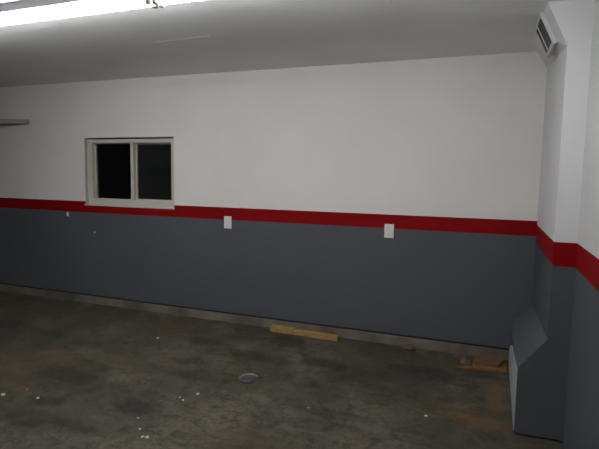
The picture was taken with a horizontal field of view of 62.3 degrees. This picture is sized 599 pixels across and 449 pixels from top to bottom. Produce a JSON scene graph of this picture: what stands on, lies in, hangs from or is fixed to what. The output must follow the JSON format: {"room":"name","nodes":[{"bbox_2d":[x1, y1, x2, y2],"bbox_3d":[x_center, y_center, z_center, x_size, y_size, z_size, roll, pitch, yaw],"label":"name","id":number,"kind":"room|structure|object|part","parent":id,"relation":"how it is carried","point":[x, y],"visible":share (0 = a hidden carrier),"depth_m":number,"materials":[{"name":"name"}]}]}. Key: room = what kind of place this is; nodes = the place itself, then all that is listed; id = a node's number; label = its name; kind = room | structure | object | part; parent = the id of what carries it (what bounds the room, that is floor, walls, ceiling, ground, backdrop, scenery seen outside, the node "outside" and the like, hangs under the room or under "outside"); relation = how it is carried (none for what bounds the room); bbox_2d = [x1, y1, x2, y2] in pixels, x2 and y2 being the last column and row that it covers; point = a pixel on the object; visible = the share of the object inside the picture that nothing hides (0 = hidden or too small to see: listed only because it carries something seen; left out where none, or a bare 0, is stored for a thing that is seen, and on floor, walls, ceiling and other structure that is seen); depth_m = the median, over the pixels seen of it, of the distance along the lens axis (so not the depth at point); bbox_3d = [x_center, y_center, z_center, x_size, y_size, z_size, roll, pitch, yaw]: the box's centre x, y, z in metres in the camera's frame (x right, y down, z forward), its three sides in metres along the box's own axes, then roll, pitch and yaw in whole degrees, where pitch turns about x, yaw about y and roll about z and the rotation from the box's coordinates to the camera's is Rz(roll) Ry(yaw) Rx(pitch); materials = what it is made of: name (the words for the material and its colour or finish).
{"room":"garage","nodes":[
{"label":"garage","id":0,"kind":"room"},
{"bbox_2d":[0,51,546,347],"bbox_3d":[-1.511,0.017,5.331,7.868,3.100,0.160,3,6,21],"label":"wall","id":1,"kind":"structure","parent":0,"point":[310,166],"depth_m":4.61,"materials":[{"name":"white paint"}]},
{"bbox_2d":[0,119,28,124],"bbox_3d":[-3.866,-1.143,5.944,1.520,0.210,0.200,3,6,21],"label":"wall shelf","id":2,"kind":"object","parent":1,"relation":"attached to","point":[2,121],"visible":1,"depth_m":5.73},
{"bbox_2d":[84,136,174,209],"bbox_3d":[-1.825,-0.564,5.376,1.192,0.749,0.144,3,6,21],"label":"window","id":3,"kind":"structure","parent":1,"relation":"in","point":[133,172],"depth_m":5.40,"materials":[{"name":"grey plastic"}]},
{"bbox_3d":[-2.051,-0.589,5.506,0.524,0.616,0.024,3,6,21],"label":"sash","id":4,"kind":"part","parent":3,"relation":"part of","materials":[{"name":"black glass"}]},
{"bbox_3d":[-2.051,-0.589,5.506,0.512,0.608,0.004,3,6,21],"label":"pane","id":5,"kind":"part","parent":3,"relation":"part of","materials":[{"name":"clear glass"}]},
{"bbox_3d":[-1.847,-0.195,5.370,1.192,0.016,0.054,3,6,21],"label":"sill","id":6,"kind":"part","parent":3,"relation":"part of","materials":[{"name":"grey plastic"}]},
{"bbox_3d":[-1.543,-0.561,5.312,0.488,0.616,0.024,3,6,21],"label":"sash","id":7,"kind":"part","parent":3,"relation":"part of","materials":[{"name":"grey plastic"}]},
{"bbox_3d":[-1.543,-0.561,5.312,0.472,0.592,0.004,3,6,21],"label":"pane","id":8,"kind":"part","parent":3,"relation":"part of","materials":[{"name":"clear glass"}]},
{"bbox_2d":[224,216,231,228],"bbox_3d":[-0.714,-0.021,4.926,0.082,0.122,0.012,3,6,21],"label":"wall outlet","id":9,"kind":"object","parent":1,"relation":"attached to","point":[227,219],"visible":1,"depth_m":4.92,"materials":[{"name":"white plastic"}]},
{"bbox_2d":[0,284,508,360],"bbox_3d":[-1.681,0.933,5.393,7.596,0.160,0.042,3,6,21],"label":"baseboard","id":10,"kind":"structure","parent":1,"relation":"attached to","point":[262,322],"depth_m":4.85,"materials":[{"name":"concrete"}]},
{"bbox_2d":[0,283,508,349],"bbox_3d":[-1.675,0.848,5.397,7.600,0.028,0.016,3,6,21],"label":"trim","id":11,"kind":"structure","parent":1,"relation":"attached to","point":[0,283],"depth_m":4.82,"materials":[{"name":"black"}]},
{"bbox_2d":[384,224,393,237],"bbox_3d":[0.786,0.057,4.352,0.082,0.122,0.012,3,6,21],"label":"wall outlet","id":12,"kind":"object","parent":1,"relation":"attached to","point":[389,228],"visible":1,"depth_m":4.35,"materials":[{"name":"white plastic"}]},
{"bbox_2d":[0,291,563,448],"bbox_3d":[-2.921,1.458,2.059,7.718,0.448,7.220,3,6,21],"label":"floor","id":13,"kind":"structure","parent":0,"point":[114,370],"depth_m":3.62,"materials":[{"name":"concrete"}]},
{"bbox_2d":[238,372,259,383],"bbox_3d":[-0.384,1.167,3.768,0.159,0.027,0.159,4,6,27],"label":"plastic lid","id":14,"kind":"object","parent":13,"relation":"on","point":[249,377],"visible":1,"depth_m":3.77,"materials":[{"name":"grey plastic"}]},
{"bbox_2d":[270,324,295,334],"bbox_3d":[-0.159,1.001,4.729,0.235,0.050,0.077,3,6,22],"label":"wood block","id":15,"kind":"object","parent":13,"relation":"on","point":[274,328],"visible":0.91,"depth_m":4.71,"materials":[{"name":"brown wood"}]},
{"bbox_2d":[293,329,338,340],"bbox_3d":[0.152,1.023,4.592,0.440,0.046,0.057,3,6,23],"label":"wood block","id":16,"kind":"object","parent":13,"relation":"on","point":[299,332],"visible":1,"depth_m":4.57,"materials":[{"name":"brown wood"}]},
{"bbox_2d":[401,344,415,350],"bbox_3d":[0.947,1.060,4.304,0.132,0.052,0.064,3,6,18],"label":"chunk","id":17,"kind":"object","parent":13,"relation":"on","point":[410,347],"visible":1,"depth_m":4.28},
{"bbox_2d":[453,355,464,361],"bbox_3d":[1.317,1.098,4.078,0.087,0.042,0.072,-1,6,-18],"label":"chunk","id":18,"kind":"object","parent":13,"relation":"on","point":[456,357],"visible":0.84,"depth_m":4.06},
{"bbox_2d":[460,359,470,365],"bbox_3d":[1.333,1.108,3.982,0.066,0.051,0.071,-3,7,-35],"label":"chunk","id":19,"kind":"object","parent":13,"relation":"on","point":[464,362],"visible":0.94,"depth_m":3.96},
{"bbox_2d":[458,360,506,373],"bbox_3d":[1.460,1.124,3.969,0.382,0.036,0.197,2,6,14],"label":"scrap","id":20,"kind":"object","parent":13,"relation":"on","point":[503,367],"visible":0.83,"depth_m":3.89,"materials":[{"name":"brown wood"}]},
{"bbox_2d":[474,356,502,366],"bbox_3d":[1.516,1.099,3.975,0.227,0.032,0.138,3,6,17],"label":"scrap","id":21,"kind":"object","parent":20,"relation":"on","point":[478,360],"visible":1,"depth_m":3.95,"materials":[{"name":"brown wood"}]},
{"bbox_2d":[0,0,566,86],"bbox_3d":[-2.877,-1.266,1.787,8.018,0.102,7.510,3,6,21],"label":"ceiling","id":22,"kind":"structure","parent":0,"point":[200,36],"depth_m":3.55,"materials":[{"name":"paint"}]},
{"bbox_2d":[0,0,157,25],"bbox_3d":[-1.914,-1.273,3.061,2.445,0.104,0.100,3,6,21],"label":"fluorescent fixture","id":23,"kind":"object","parent":22,"relation":"attached to","point":[26,11],"visible":0.9,"depth_m":2.83,"materials":[{"name":"white plastic"}]},
{"bbox_2d":[152,0,197,7],"bbox_3d":[0.098,-1.163,2.291,1.830,0.104,0.100,3,6,21],"label":"fluorescent fixture","id":24,"kind":"object","parent":22,"relation":"attached to","point":[161,3],"visible":1,"depth_m":2.60,"materials":[{"name":"white plastic"}]},
{"bbox_2d":[562,0,598,448],"bbox_3d":[0.764,0.525,0.535,0.150,3.100,7.200,3,6,21],"label":"wall","id":25,"kind":"structure","parent":0,"point":[581,424],"depth_m":2.51,"materials":[{"name":"white paint"}]},
{"bbox_2d":[509,0,594,440],"bbox_3d":[1.661,-0.012,3.394,0.272,2.602,1.150,3,6,21],"label":"air duct","id":26,"kind":"object","parent":25,"relation":"attached to","point":[539,344],"visible":1,"depth_m":2.92,"materials":[{"name":"grey paint"}]},
{"bbox_3d":[1.496,1.027,3.486,0.005,0.385,0.995,3,6,21],"label":"panel","id":27,"kind":"part","parent":26,"relation":"part of","materials":[{"name":"grey metal"}]},
{"bbox_2d":[534,12,556,57],"bbox_3d":[1.549,-1.187,3.099,0.131,0.209,0.374,3,6,21],"label":"vent grille","id":28,"kind":"object","parent":26,"relation":"attached to","point":[543,30],"depth_m":3.05,"materials":[{"name":"white"}]}
]}

